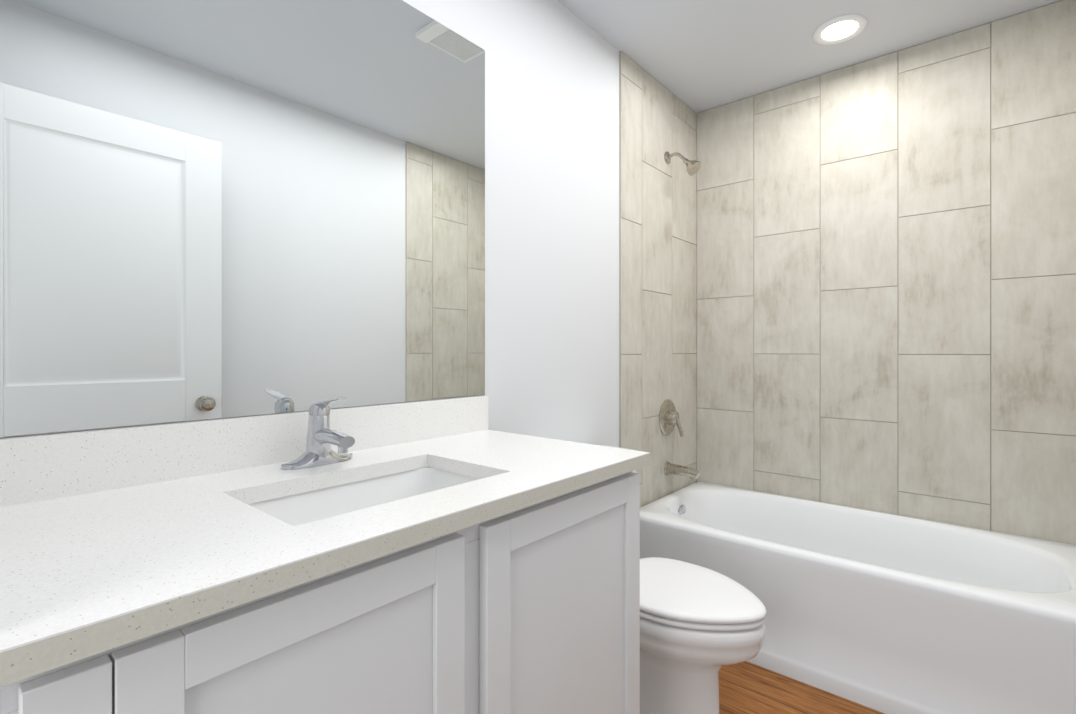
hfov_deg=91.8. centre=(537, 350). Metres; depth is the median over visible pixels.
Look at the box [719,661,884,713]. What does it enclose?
floor
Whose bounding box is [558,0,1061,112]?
ceiling
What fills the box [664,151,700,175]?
shower head
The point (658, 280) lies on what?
tiled wall
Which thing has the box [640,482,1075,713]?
bathtub
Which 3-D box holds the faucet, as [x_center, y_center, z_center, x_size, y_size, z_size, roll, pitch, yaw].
[-0.446,0.170,1.112,0.150,0.151,0.160,0,0,41]
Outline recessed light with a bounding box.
[813,14,866,44]
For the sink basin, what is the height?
0.140 m
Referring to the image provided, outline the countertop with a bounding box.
[0,395,649,686]
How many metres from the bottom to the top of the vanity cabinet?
0.868 m
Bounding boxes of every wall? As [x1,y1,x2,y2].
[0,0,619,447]
[620,51,696,507]
[697,0,1075,544]
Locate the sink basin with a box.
[248,467,478,525]
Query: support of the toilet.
on the floor
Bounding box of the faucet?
[281,397,354,468]
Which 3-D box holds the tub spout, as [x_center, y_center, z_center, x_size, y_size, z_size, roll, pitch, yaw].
[0.700,0.579,2.517,0.165,0.068,0.068,0,0,41]
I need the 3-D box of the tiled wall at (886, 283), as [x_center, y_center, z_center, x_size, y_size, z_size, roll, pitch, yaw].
[1.442,-0.285,2.347,1.515,2.017,0.009,0,0,41]
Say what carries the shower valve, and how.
attached to the tiled wall at (658, 280)
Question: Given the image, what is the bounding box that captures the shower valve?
[659,399,683,436]
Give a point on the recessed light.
(840, 29)
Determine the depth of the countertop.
0.82 m
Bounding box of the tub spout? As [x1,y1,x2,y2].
[664,461,699,478]
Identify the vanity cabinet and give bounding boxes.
[0,471,639,713]

